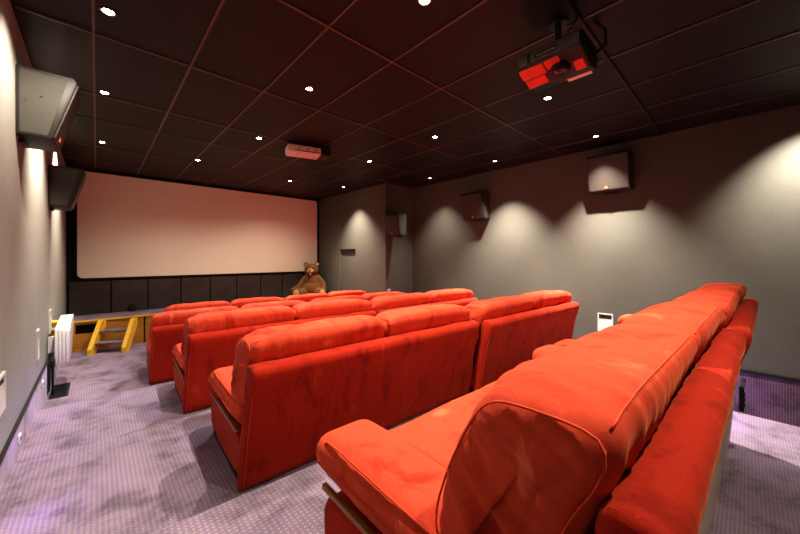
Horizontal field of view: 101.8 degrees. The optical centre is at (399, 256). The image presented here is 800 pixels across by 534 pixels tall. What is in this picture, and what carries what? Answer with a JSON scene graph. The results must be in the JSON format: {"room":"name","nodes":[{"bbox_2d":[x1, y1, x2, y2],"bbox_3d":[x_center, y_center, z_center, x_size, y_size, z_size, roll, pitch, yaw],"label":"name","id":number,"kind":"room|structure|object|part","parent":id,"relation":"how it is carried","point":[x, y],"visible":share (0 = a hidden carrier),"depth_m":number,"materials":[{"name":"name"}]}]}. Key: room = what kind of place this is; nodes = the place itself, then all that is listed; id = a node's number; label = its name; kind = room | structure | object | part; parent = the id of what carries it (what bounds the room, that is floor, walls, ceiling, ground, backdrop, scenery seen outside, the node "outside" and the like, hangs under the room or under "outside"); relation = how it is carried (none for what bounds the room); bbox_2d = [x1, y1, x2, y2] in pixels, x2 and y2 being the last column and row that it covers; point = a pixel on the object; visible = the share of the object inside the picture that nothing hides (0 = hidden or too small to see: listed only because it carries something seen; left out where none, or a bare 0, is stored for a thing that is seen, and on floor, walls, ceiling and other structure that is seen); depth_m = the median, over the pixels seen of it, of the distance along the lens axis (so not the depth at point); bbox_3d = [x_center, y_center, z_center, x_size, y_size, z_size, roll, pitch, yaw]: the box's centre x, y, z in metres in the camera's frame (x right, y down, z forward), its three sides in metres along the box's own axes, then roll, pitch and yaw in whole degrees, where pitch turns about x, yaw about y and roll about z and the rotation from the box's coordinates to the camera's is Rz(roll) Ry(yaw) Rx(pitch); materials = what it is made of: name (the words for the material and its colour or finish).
{"room":"auditorium","nodes":[
{"label":"auditorium","id":0,"kind":"room"},
{"bbox_2d":[0,0,65,452],"bbox_3d":[-2.986,0.175,2.459,0.120,3.950,11.070,0,0,-43],"label":"wall","id":1,"kind":"structure","parent":0,"point":[32,236],"depth_m":2.63,"materials":[{"name":"paint"}]},
{"bbox_2d":[0,371,5,416],"bbox_3d":[-2.504,0.860,2.040,0.014,0.240,0.200,0,0,-43],"label":"recessed light","id":2,"kind":"object","parent":1,"relation":"in","point":[3,374],"visible":1,"depth_m":2.07,"materials":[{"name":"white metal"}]},
{"bbox_2d":[18,432,21,444],"bbox_3d":[-2.846,1.360,2.433,0.013,0.070,0.070,0,0,-43],"label":"wall socket","id":3,"kind":"object","parent":1,"relation":"attached to","point":[20,433],"visible":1,"depth_m":2.42,"materials":[{"name":"white plastic"}]},
{"bbox_2d":[0,353,51,464],"bbox_3d":[-2.616,1.247,2.168,0.024,0.006,10.120,0,0,-43],"label":"trim","id":4,"kind":"structure","parent":1,"relation":"attached to","point":[9,440],"depth_m":2.54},
{"bbox_2d":[0,352,60,486],"bbox_3d":[-2.619,1.500,2.166,0.018,0.500,10.120,0,0,-43],"label":"baseboard","id":5,"kind":"structure","parent":1,"relation":"attached to","point":[39,398],"depth_m":2.75,"materials":[{"name":"carpet"}]},
{"bbox_2d":[36,328,39,360],"bbox_3d":[-3.684,0.890,3.306,0.014,0.300,0.160,0,0,-43],"label":"recessed light","id":6,"kind":"object","parent":1,"relation":"in","point":[37,330],"visible":1,"depth_m":3.28,"materials":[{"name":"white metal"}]},
{"bbox_2d":[16,64,80,151],"bbox_3d":[-2.910,-1.175,2.714,0.339,0.550,0.467,0,0,-43],"label":"speaker","id":7,"kind":"object","parent":1,"relation":"attached to","point":[48,104],"visible":1,"depth_m":2.54},
{"bbox_3d":[-2.769,-1.190,2.531,0.254,0.480,0.003,0,0,-43],"label":"panel","id":8,"kind":"part","parent":7,"relation":"part of","materials":[{"name":"plastic"}]},
{"bbox_2d":[54,86,80,149],"bbox_3d":[-2.840,-1.177,2.780,0.147,0.453,0.420,0,0,-43],"label":"grille","id":9,"kind":"object","parent":7,"relation":"attached to","point":[67,102],"depth_m":2.63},
{"bbox_2d":[47,358,50,394],"bbox_3d":[-4.254,1.440,3.950,0.022,0.360,0.340,0,0,-43],"label":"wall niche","id":10,"kind":"object","parent":1,"relation":"attached to","point":[48,364],"visible":1,"depth_m":3.87,"materials":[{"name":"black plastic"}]},
{"bbox_2d":[49,309,51,333],"bbox_3d":[-4.502,0.830,4.183,0.014,0.300,0.160,0,0,-43],"label":"recessed light","id":11,"kind":"object","parent":1,"relation":"in","point":[50,310],"visible":1,"depth_m":4.20,"materials":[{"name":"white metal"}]},
{"bbox_2d":[51,320,58,335],"bbox_3d":[-4.637,0.970,4.365,0.064,0.220,0.170,0,0,-43],"label":"wooden bracket","id":12,"kind":"object","parent":1,"relation":"attached to","point":[54,322],"visible":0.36,"depth_m":4.32,"materials":[{"name":"yellow wood"}]},
{"bbox_3d":[-4.617,0.980,4.336,0.054,0.200,0.040,0,0,-43],"label":"bracket arm","id":13,"kind":"part","parent":12,"relation":"part of","materials":[{"name":"yellow wood"}]},
{"bbox_2d":[48,314,73,394],"bbox_3d":[-4.533,1.242,4.349,0.194,0.815,1.185,0,0,-43],"label":"radiator","id":14,"kind":"object","parent":1,"relation":"attached to","point":[61,343],"visible":0.98,"depth_m":4.02,"materials":[{"name":"white metal"}]},
{"bbox_3d":[-4.555,1.073,4.353,0.029,0.475,1.079,0,0,-43],"label":"panel","id":15,"kind":"part","parent":14,"relation":"part of","materials":[{"name":"white plastic"}]},
{"bbox_3d":[-4.535,1.073,4.379,0.029,0.475,1.091,0,0,-43],"label":"panel","id":16,"kind":"part","parent":14,"relation":"part of","materials":[{"name":"white plastic"}]},
{"bbox_3d":[-4.516,1.073,4.405,0.029,0.475,1.103,0,0,-43],"label":"panel","id":17,"kind":"part","parent":14,"relation":"part of","materials":[{"name":"white plastic"}]},
{"bbox_3d":[-4.497,1.072,4.431,0.029,0.475,1.115,0,0,-43],"label":"panel","id":18,"kind":"part","parent":14,"relation":"part of","materials":[{"name":"white plastic"}]},
{"bbox_2d":[48,165,86,210],"bbox_3d":[-4.438,-0.885,4.352,0.339,0.550,0.467,0,0,-43],"label":"speaker","id":19,"kind":"object","parent":1,"relation":"attached to","point":[65,184],"visible":1,"depth_m":4.17},
{"bbox_3d":[-4.297,-0.900,4.169,0.254,0.480,0.003,0,0,-43],"label":"panel","id":20,"kind":"part","parent":19,"relation":"part of","materials":[{"name":"black plastic"}]},
{"bbox_2d":[71,173,86,209],"bbox_3d":[-4.368,-0.887,4.418,0.147,0.453,0.420,0,0,-43],"label":"grille","id":21,"kind":"object","parent":19,"relation":"attached to","point":[78,180],"depth_m":4.25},
{"bbox_2d":[54,342,146,384],"bbox_3d":[-3.560,1.950,7.243,5.567,0.400,3.050,0,0,-43],"label":"floor","id":22,"kind":"structure","parent":0,"point":[110,360],"depth_m":5.34,"materials":[{"name":"carpet"}]},
{"bbox_2d":[87,318,137,355],"bbox_3d":[-5.351,1.470,6.070,0.572,0.560,0.480,0,0,-18],"label":"wooden steps","id":23,"kind":"structure","parent":22,"relation":"on","point":[95,341],"depth_m":6.03,"materials":[{"name":"yellow wood"}]},
{"bbox_2d":[71,297,285,352],"bbox_3d":[-4.321,1.465,8.057,5.560,0.570,0.818,0,0,-43],"label":"stage","id":24,"kind":"object","parent":22,"relation":"on","point":[85,324],"visible":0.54,"depth_m":6.37,"materials":[{"name":"wood"}]},
{"bbox_2d":[75,323,96,333],"bbox_3d":[-5.888,1.345,6.116,0.310,0.170,0.053,0,0,-43],"label":"vent grille","id":25,"kind":"object","parent":24,"relation":"attached to","point":[85,328],"depth_m":6.10,"materials":[{"name":"black metal"}]},
{"bbox_3d":[-4.065,1.480,7.784,5.557,0.539,0.030,0,0,-43],"label":"panel","id":26,"kind":"part","parent":24,"relation":"part of","materials":[{"name":"brown wood"}]},
{"bbox_2d":[130,303,135,311],"bbox_3d":[-5.818,1.095,7.075,0.100,0.170,0.116,0,0,-43],"label":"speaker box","id":27,"kind":"object","parent":24,"relation":"on","point":[132,305],"visible":1,"depth_m":7.04,"materials":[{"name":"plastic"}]},
{"bbox_2d":[290,262,325,294],"bbox_3d":[-2.641,0.659,9.426,1.020,1.018,0.720,0,0,-7],"label":"teddy bear","id":28,"kind":"object","parent":24,"relation":"on","point":[311,282],"visible":0.84,"depth_m":9.39},
{"bbox_2d":[164,297,283,311],"bbox_3d":[-3.446,1.281,6.416,2.073,0.951,1.188,0,0,-41],"label":"sofa","id":29,"kind":"object","parent":22,"relation":"on","point":[238,303],"visible":0.09,"depth_m":5.95,"materials":[{"name":"red fabric"}]},
{"bbox_2d":[164,301,230,311],"bbox_3d":[-3.641,1.073,5.871,1.044,0.526,0.452,0,0,-41],"label":"cushion","id":30,"kind":"object","parent":29,"relation":"on","point":[185,306],"depth_m":5.69,"materials":[{"name":"red fabric"}]},
{"bbox_2d":[230,297,283,307],"bbox_3d":[-2.881,1.073,6.534,1.037,0.534,0.458,0,0,-41],"label":"cushion","id":31,"kind":"object","parent":29,"relation":"on","point":[238,303],"depth_m":6.30,"materials":[{"name":"red fabric"}]},
{"bbox_2d":[284,290,366,301],"bbox_3d":[-1.882,1.281,7.749,2.073,0.951,1.188,0,0,-41],"label":"sofa","id":32,"kind":"object","parent":22,"relation":"on","point":[304,297],"visible":0.16,"depth_m":7.25,"materials":[{"name":"red fabric"}]},
{"bbox_2d":[284,293,329,301],"bbox_3d":[-2.078,1.073,7.204,1.044,0.526,0.452,0,0,-41],"label":"cushion","id":33,"kind":"object","parent":32,"relation":"on","point":[304,297],"depth_m":7.01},
{"bbox_2d":[328,290,365,296],"bbox_3d":[-1.318,1.073,7.866,1.037,0.534,0.458,0,0,-41],"label":"cushion","id":34,"kind":"object","parent":32,"relation":"on","point":[348,292],"depth_m":7.65,"materials":[{"name":"red fabric"}]},
{"bbox_2d":[44,368,173,408],"bbox_3d":[-2.058,1.915,5.560,5.467,0.470,1.460,0,0,-43],"label":"floor","id":35,"kind":"structure","parent":0,"point":[81,390],"depth_m":4.22,"materials":[{"name":"carpet"}]},
{"bbox_2d":[48,382,70,399],"bbox_3d":[-4.270,1.675,4.085,0.160,0.010,0.560,0,0,-43],"label":"floor vent","id":36,"kind":"object","parent":35,"relation":"in","point":[60,390],"visible":0.84,"depth_m":4.07,"materials":[{"name":"black metal"}]},
{"bbox_2d":[146,300,304,384],"bbox_3d":[-2.710,1.211,5.310,2.257,0.951,1.188,0,0,-41],"label":"sofa","id":37,"kind":"object","parent":35,"relation":"on","point":[166,328],"visible":0.36,"depth_m":4.33,"materials":[{"name":"red fabric"}]},
{"bbox_3d":[-2.738,1.518,5.338,2.219,0.285,0.894,0,0,-41],"label":"frame","id":38,"kind":"part","parent":37,"relation":"part of","materials":[{"name":"red fabric"}]},
{"bbox_3d":[-2.397,1.294,4.946,2.257,0.784,0.227,0,0,-41],"label":"panel","id":39,"kind":"part","parent":37,"relation":"part of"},
{"bbox_2d":[149,306,238,344],"bbox_3d":[-2.943,1.003,4.737,1.137,0.526,0.452,0,0,-41],"label":"cushion","id":40,"kind":"object","parent":37,"relation":"on","point":[176,317],"depth_m":4.39,"materials":[{"name":"red fabric"}]},
{"bbox_2d":[240,300,304,308],"bbox_3d":[-2.110,1.003,5.452,1.130,0.534,0.458,0,0,-41],"label":"cushion","id":41,"kind":"object","parent":37,"relation":"on","point":[291,303],"depth_m":5.28,"materials":[{"name":"red fabric"}]},
{"bbox_2d":[309,291,403,301],"bbox_3d":[-0.991,1.211,6.743,2.257,0.951,1.188,0,0,-41],"label":"sofa","id":42,"kind":"object","parent":35,"relation":"on","point":[368,296],"visible":0.06,"depth_m":6.40,"materials":[{"name":"red fabric"}]},
{"bbox_2d":[311,295,363,301],"bbox_3d":[-1.225,1.003,6.170,1.137,0.526,0.452,0,0,-41],"label":"cushion","id":43,"kind":"object","parent":42,"relation":"on","point":[348,296],"depth_m":6.07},
{"bbox_2d":[361,291,403,300],"bbox_3d":[-0.392,1.003,6.886,1.130,0.534,0.458,0,0,-41],"label":"cushion","id":44,"kind":"object","parent":42,"relation":"on","point":[368,296],"depth_m":6.58,"materials":[{"name":"red fabric"}]},
{"bbox_2d":[16,381,210,463],"bbox_3d":[-1.093,1.825,4.525,5.467,0.650,1.370,0,0,-43],"label":"floor","id":45,"kind":"structure","parent":0,"point":[53,430],"depth_m":3.04,"materials":[{"name":"carpet"}]},
{"bbox_2d":[172,298,375,413],"bbox_3d":[-1.507,1.031,4.136,2.214,0.951,1.188,0,0,-41],"label":"sofa","id":46,"kind":"object","parent":45,"relation":"on","point":[209,339],"visible":0.49,"depth_m":3.25,"materials":[{"name":"red fabric"}]},
{"bbox_3d":[-1.535,1.338,4.164,2.177,0.285,0.894,0,0,-41],"label":"frame","id":47,"kind":"part","parent":46,"relation":"part of","materials":[{"name":"red fabric"}]},
{"bbox_2d":[181,305,295,360],"bbox_3d":[-1.733,0.823,3.569,1.116,0.526,0.452,0,0,-41],"label":"cushion","id":48,"kind":"object","parent":46,"relation":"on","point":[205,322],"depth_m":3.31,"materials":[{"name":"red fabric"}]},
{"bbox_2d":[292,298,370,319],"bbox_3d":[-0.916,0.823,4.271,1.108,0.534,0.458,0,0,-41],"label":"cushion","id":49,"kind":"object","parent":46,"relation":"on","point":[334,307],"depth_m":4.04,"materials":[{"name":"red fabric"}]},
{"bbox_2d":[370,289,477,314],"bbox_3d":[0.199,1.031,5.519,2.214,0.951,1.188,0,0,-41],"label":"sofa","id":50,"kind":"object","parent":45,"relation":"on","point":[462,297],"visible":0.27,"depth_m":5.01,"materials":[{"name":"red fabric"}]},
{"bbox_2d":[370,293,430,314],"bbox_3d":[-0.027,0.823,4.952,1.116,0.526,0.452,0,0,-41],"label":"cushion","id":51,"kind":"object","parent":50,"relation":"on","point":[386,302],"depth_m":4.70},
{"bbox_3d":[0.511,1.114,5.155,2.213,0.784,0.227,0,0,-41],"label":"panel","id":52,"kind":"part","parent":50,"relation":"part of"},
{"bbox_2d":[425,289,472,302],"bbox_3d":[0.790,0.823,5.654,1.108,0.534,0.458,0,0,-41],"label":"cushion","id":53,"kind":"object","parent":50,"relation":"on","point":[444,295],"depth_m":5.42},
{"bbox_2d":[66,166,318,333],"bbox_3d":[-4.641,0.175,8.402,5.567,3.950,0.120,0,0,-43],"label":"wall","id":54,"kind":"structure","parent":0,"point":[70,215],"depth_m":6.54,"materials":[{"name":"paint"}]},
{"bbox_2d":[69,273,301,315],"bbox_3d":[-4.782,0.840,8.167,4.958,0.680,0.029,0,0,-43],"label":"wall panels","id":55,"kind":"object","parent":54,"relation":"attached to","point":[86,297],"depth_m":7.59,"materials":[{"name":"black fabric"}]},
{"bbox_2d":[75,169,317,279],"bbox_3d":[-4.551,-0.652,8.352,5.385,2.245,0.074,0,0,-43],"label":"projection screen","id":56,"kind":"object","parent":54,"relation":"attached to","point":[127,227],"visible":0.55,"depth_m":7.74,"materials":[{"name":"fabric"}]},
{"bbox_2d":[0,393,468,533],"bbox_3d":[0.080,1.775,3.267,5.467,0.750,2.070,0,0,-43],"label":"floor","id":57,"kind":"structure","parent":0,"point":[149,480],"depth_m":2.01,"materials":[{"name":"carpet"}]},
{"bbox_2d":[209,304,478,491],"bbox_3d":[-0.403,0.931,2.952,2.182,0.951,1.188,0,0,-40],"label":"sofa","id":58,"kind":"object","parent":57,"relation":"on","point":[288,386],"visible":1,"depth_m":2.25,"materials":[{"name":"red fabric"}]},
{"bbox_3d":[-0.431,1.238,2.981,2.145,0.285,0.894,0,0,-40],"label":"frame","id":59,"kind":"part","parent":58,"relation":"part of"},
{"bbox_2d":[231,315,385,406],"bbox_3d":[-0.625,0.723,2.392,1.099,0.526,0.452,0,0,-40],"label":"cushion","id":60,"kind":"object","parent":58,"relation":"on","point":[274,343],"depth_m":2.15,"materials":[{"name":"red fabric"}]},
{"bbox_2d":[376,304,469,337],"bbox_3d":[0.182,0.723,3.081,1.092,0.534,0.458,0,0,-40],"label":"cushion","id":61,"kind":"object","parent":58,"relation":"on","point":[401,321],"depth_m":2.83,"materials":[{"name":"red fabric"}]},
{"bbox_2d":[465,290,578,392],"bbox_3d":[1.310,0.931,4.280,2.181,0.951,1.188,0,0,-40],"label":"sofa","id":62,"kind":"object","parent":57,"relation":"on","point":[511,328],"visible":0.73,"depth_m":3.56,"materials":[{"name":"red fabric"}]},
{"bbox_3d":[1.282,1.238,4.308,2.145,0.285,0.894,0,0,-40],"label":"frame","id":63,"kind":"part","parent":62,"relation":"part of","materials":[{"name":"red fabric"}]},
{"bbox_2d":[465,295,533,347],"bbox_3d":[1.089,0.723,3.719,1.099,0.526,0.452,0,0,-40],"label":"cushion","id":64,"kind":"object","parent":62,"relation":"on","point":[481,311],"depth_m":3.43,"materials":[{"name":"red fabric"}]},
{"bbox_2d":[520,290,571,309],"bbox_3d":[1.896,0.723,4.408,1.092,0.534,0.458,0,0,-40],"label":"cushion","id":65,"kind":"object","parent":62,"relation":"on","point":[549,298],"depth_m":4.16,"materials":[{"name":"red fabric"}]},
{"bbox_2d":[152,463,340,533],"bbox_3d":[1.635,1.675,1.600,5.467,0.950,3.510,0,0,-43],"label":"floor","id":66,"kind":"structure","parent":0,"point":[295,503],"depth_m":1.53,"materials":[{"name":"carpet"}]},
{"bbox_2d":[316,301,745,533],"bbox_3d":[0.830,0.731,1.628,2.214,0.951,1.188,0,0,-42],"label":"sofa","id":67,"kind":"object","parent":66,"relation":"on","point":[620,428],"visible":1,"depth_m":0.76,"materials":[{"name":"red fabric"}]},
{"bbox_3d":[0.801,1.038,1.656,2.177,0.285,0.894,0,0,-41],"label":"frame","id":68,"kind":"part","parent":67,"relation":"part of","materials":[{"name":"red fabric"}]},
{"bbox_2d":[389,389,489,468],"bbox_3d":[0.459,0.851,1.442,0.809,0.186,0.855,0,0,-41],"label":"seat cushion","id":69,"kind":"object","parent":67,"relation":"on","point":[436,433],"depth_m":1.47,"materials":[{"name":"red fabric"}]},
{"bbox_2d":[480,381,495,388],"bbox_3d":[1.055,0.850,1.970,0.810,0.187,0.854,0,0,-41],"label":"seat cushion","id":70,"kind":"object","parent":67,"relation":"on","point":[489,386],"depth_m":2.00,"materials":[{"name":"red fabric"}]},
{"bbox_2d":[440,324,696,533],"bbox_3d":[0.613,0.523,1.058,1.116,0.526,0.452,0,0,-41],"label":"cushion","id":71,"kind":"object","parent":67,"relation":"on","point":[571,439],"depth_m":0.69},
{"bbox_3d":[1.148,0.814,1.269,2.213,0.784,0.227,0,0,-41],"label":"panel","id":72,"kind":"part","parent":67,"relation":"part of","materials":[{"name":"red fabric"}]},
{"bbox_2d":[621,301,724,408],"bbox_3d":[1.419,0.523,1.773,1.108,0.534,0.458,0,0,-41],"label":"cushion","id":73,"kind":"object","parent":67,"relation":"on","point":[702,321],"depth_m":1.47,"materials":[{"name":"red fabric"}]},
{"bbox_2d":[554,283,758,366],"bbox_3d":[2.486,0.731,3.067,2.214,0.951,1.188,0,0,-41],"label":"sofa","id":74,"kind":"object","parent":66,"relation":"on","point":[727,296],"visible":0.22,"depth_m":2.31,"materials":[{"name":"red fabric"}]},
{"bbox_2d":[672,289,738,347],"bbox_3d":[2.269,0.523,2.497,1.116,0.526,0.452,0,0,-41],"label":"cushion","id":75,"kind":"object","parent":74,"relation":"on","point":[728,300],"depth_m":2.18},
{"bbox_2d":[697,283,746,306],"bbox_3d":[3.075,0.523,3.212,1.108,0.534,0.458,0,0,-41],"label":"cushion","id":76,"kind":"object","parent":74,"relation":"on","point":[740,289],"depth_m":2.93,"materials":[{"name":"red fabric"}]},
{"bbox_3d":[2.804,0.814,2.708,2.213,0.784,0.227,0,0,-41],"label":"panel","id":77,"kind":"part","parent":74,"relation":"part of","materials":[{"name":"red fabric"}]},
{"bbox_2d":[699,387,735,533],"bbox_3d":[2.159,1.601,2.245,3.824,0.799,0.075,0,0,-41],"label":"trim","id":78,"kind":"structure","parent":66,"relation":"attached to","point":[705,526],"depth_m":2.45,"materials":[{"name":"paint"}]},
{"bbox_2d":[739,377,745,411],"bbox_3d":[3.607,1.445,3.424,0.094,0.350,0.048,0,0,-43],"label":"mechanism","id":79,"kind":"object","parent":78,"relation":"attached to","point":[742,379],"visible":1,"depth_m":3.40,"materials":[{"name":"black plastic"}]},
{"bbox_3d":[3.613,1.317,3.424,0.055,0.095,0.040,0,0,-43],"label":"chrome plate","id":80,"kind":"part","parent":79,"relation":"part of","materials":[{"name":"silver metal"}]},
{"bbox_2d":[319,183,412,293],"bbox_3d":[-1.109,0.200,9.474,1.060,4.000,3.370,0,0,-43],"label":"wall","id":81,"kind":"structure","parent":0,"point":[354,219],"depth_m":8.43,"materials":[{"name":"paint"}]},
{"bbox_2d":[341,249,354,290],"bbox_3d":[-1.427,0.765,9.122,0.085,1.969,0.766,0,0,-43],"label":"door","id":82,"kind":"structure","parent":81,"relation":"in","point":[347,255],"depth_m":9.13,"materials":[{"name":"paint"}]},
{"bbox_2d":[384,213,405,236],"bbox_3d":[-0.121,-0.750,7.762,0.310,0.540,0.487,0,0,-43],"label":"speaker","id":83,"kind":"object","parent":81,"relation":"attached to","point":[395,224],"visible":1,"depth_m":7.63},
{"bbox_2d":[384,215,398,234],"bbox_3d":[-0.201,-0.752,7.687,0.091,0.444,0.440,0,0,-43],"label":"grille","id":84,"kind":"object","parent":83,"relation":"attached to","point":[391,221],"depth_m":7.66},
{"bbox_3d":[0.059,-0.765,7.601,0.224,0.470,0.003,0,0,-43],"label":"panel","id":85,"kind":"part","parent":83,"relation":"part of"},
{"bbox_2d":[10,0,799,199],"bbox_3d":[-0.522,-1.850,4.675,6.747,0.100,11.190,0,0,-43],"label":"ceiling","id":86,"kind":"structure","parent":0,"point":[249,42],"depth_m":3.28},
{"bbox_2d":[98,90,110,94],"bbox_3d":[-3.230,-1.795,3.551,0.104,0.008,0.104,0,0,-43],"label":"recessed light","id":87,"kind":"object","parent":86,"relation":"in","point":[99,91],"visible":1,"depth_m":3.55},
{"bbox_2d":[98,6,117,17],"bbox_3d":[-2.139,-1.795,2.381,0.104,0.008,0.104,0,0,-43],"label":"recessed light","id":88,"kind":"object","parent":86,"relation":"in","point":[107,11],"visible":1,"depth_m":2.38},
{"bbox_2d":[15,0,563,196],"bbox_3d":[-0.641,-1.794,4.803,6.467,0.012,8.920,0,0,-43],"label":"trim","id":89,"kind":"structure","parent":86,"relation":"attached to","point":[281,1],"depth_m":3.97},
{"bbox_2d":[285,143,329,159],"bbox_3d":[-1.496,-1.715,5.265,0.675,0.170,0.364,0,0,-27],"label":"ceiling projector","id":90,"kind":"object","parent":86,"relation":"attached to","point":[308,151],"visible":1,"depth_m":5.17,"materials":[{"name":"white plastic"}]},
{"bbox_3d":[-1.268,-1.710,5.373,0.170,0.140,0.280,0,0,-27],"label":"mount plate","id":91,"kind":"part","parent":90,"relation":"part of","materials":[{"name":"black plastic"}]},
{"bbox_2d":[304,86,313,91],"bbox_3d":[-0.968,-1.795,3.472,0.104,0.008,0.104,0,0,-43],"label":"recessed light","id":92,"kind":"object","parent":86,"relation":"in","point":[307,88],"visible":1,"depth_m":3.46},
{"bbox_2d":[417,0,431,6],"bbox_3d":[0.172,-1.795,2.279,0.104,0.008,0.104,0,0,-43],"label":"recessed light","id":93,"kind":"object","parent":86,"relation":"in","point":[423,3],"visible":1,"depth_m":2.29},
{"bbox_2d":[91,0,799,198],"bbox_3d":[-0.571,-1.795,4.630,5.538,0.010,10.910,0,0,-43],"label":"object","id":94,"kind":"structure","parent":86,"relation":"attached to","point":[352,2],"depth_m":3.45,"materials":[{"name":"black metal"}]},
{"bbox_2d":[543,96,552,100],"bbox_3d":[1.671,-1.795,3.678,0.104,0.008,0.104,0,0,-43],"label":"recessed light","id":95,"kind":"object","parent":86,"relation":"in","point":[547,98],"visible":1,"depth_m":3.68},
{"bbox_2d":[518,9,607,91],"bbox_3d":[1.237,-1.578,2.486,0.384,0.456,0.531,0,0,-43],"label":"ceiling projector","id":96,"kind":"object","parent":86,"relation":"hanging from","point":[572,56],"visible":1,"depth_m":2.42,"materials":[{"name":"black plastic"}]},
{"bbox_3d":[1.030,-1.433,2.522,0.094,0.044,0.184,0,0,-43],"label":"red panel","id":97,"kind":"part","parent":96,"relation":"part of","materials":[{"name":"red plastic"}]},
{"bbox_3d":[1.095,-1.400,2.592,0.082,0.040,0.158,0,0,-43],"label":"red panel","id":98,"kind":"part","parent":96,"relation":"part of","materials":[{"name":"red plastic"}]},
{"bbox_3d":[1.071,-1.509,2.393,0.013,0.034,0.160,0,0,-43],"label":"name plate","id":99,"kind":"part","parent":96,"relation":"part of","materials":[{"name":"black plastic"}]},
{"bbox_3d":[1.129,-1.436,2.404,0.079,0.039,0.107,0,0,-43],"label":"red panel","id":100,"kind":"part","parent":96,"relation":"part of","materials":[{"name":"red plastic"}]},
{"bbox_3d":[1.306,-1.401,2.360,0.090,0.043,0.070,0,0,-43],"label":"red panel","id":101,"kind":"part","parent":96,"relation":"part of","materials":[{"name":"red plastic"}]},
{"bbox_2d":[561,0,662,135],"bbox_3d":[1.459,-1.789,2.550,6.467,0.022,0.030,0,0,-43],"label":"trim","id":102,"kind":"structure","parent":86,"relation":"attached to","point":[567,3],"depth_m":2.94,"materials":[{"name":"black metal"}]},
{"bbox_2d":[413,104,799,378],"bbox_3d":[3.010,0.175,5.746,0.120,3.950,7.700,0,0,-43],"label":"wall","id":103,"kind":"structure","parent":0,"point":[718,202],"depth_m":4.91,"materials":[{"name":"paint"}]},
{"bbox_2d":[460,191,489,221],"bbox_3d":[1.594,-1.060,6.928,0.339,0.580,0.527,0,0,-43],"label":"speaker","id":104,"kind":"object","parent":103,"relation":"attached to","point":[475,205],"visible":1,"depth_m":6.82},
{"bbox_2d":[461,193,483,218],"bbox_3d":[1.524,-1.060,6.863,0.148,0.480,0.480,0,0,-43],"label":"grille","id":105,"kind":"object","parent":104,"relation":"attached to","point":[472,203],"depth_m":6.83,"materials":[{"name":"black fabric"}]},
{"bbox_3d":[1.787,-1.075,6.753,0.254,0.510,0.003,0,0,-43],"label":"panel","id":106,"kind":"part","parent":104,"relation":"part of","materials":[{"name":"black plastic"}]},
{"bbox_2d":[598,313,612,330],"bbox_3d":[3.342,1.070,5.291,0.014,0.300,0.220,0,0,-43],"label":"recessed light","id":107,"kind":"object","parent":103,"relation":"in","point":[603,322],"visible":0.8,"depth_m":5.30,"materials":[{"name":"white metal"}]},
{"bbox_2d":[586,149,632,194],"bbox_3d":[3.288,-1.305,5.111,0.339,0.590,0.577,0,0,-43],"label":"speaker","id":108,"kind":"object","parent":103,"relation":"attached to","point":[608,173],"visible":1,"depth_m":5.02},
{"bbox_3d":[3.499,-1.320,4.917,0.254,0.520,0.003,0,0,-43],"label":"panel","id":109,"kind":"part","parent":108,"relation":"part of","materials":[{"name":"black plastic"}]},
{"bbox_2d":[733,372,799,426],"bbox_3d":[2.959,1.738,5.699,0.018,0.525,7.680,0,0,-43],"label":"baseboard","id":110,"kind":"structure","parent":103,"relation":"attached to","point":[774,399],"depth_m":3.98,"materials":[{"name":"carpet"}]},
{"bbox_2d":[740,368,799,382],"bbox_3d":[2.956,1.455,5.696,0.026,0.040,7.680,0,0,-43],"label":"trim","id":111,"kind":"structure","parent":103,"relation":"attached to","point":[741,370],"depth_m":3.98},
{"bbox_2d":[709,411,799,533],"bbox_3d":[3.136,2.100,1.960,4.860,0.200,1.990,0,0,-43],"label":"floor","id":112,"kind":"structure","parent":0,"point":[759,492],"depth_m":2.90,"materials":[{"name":"carpet"}]}
]}

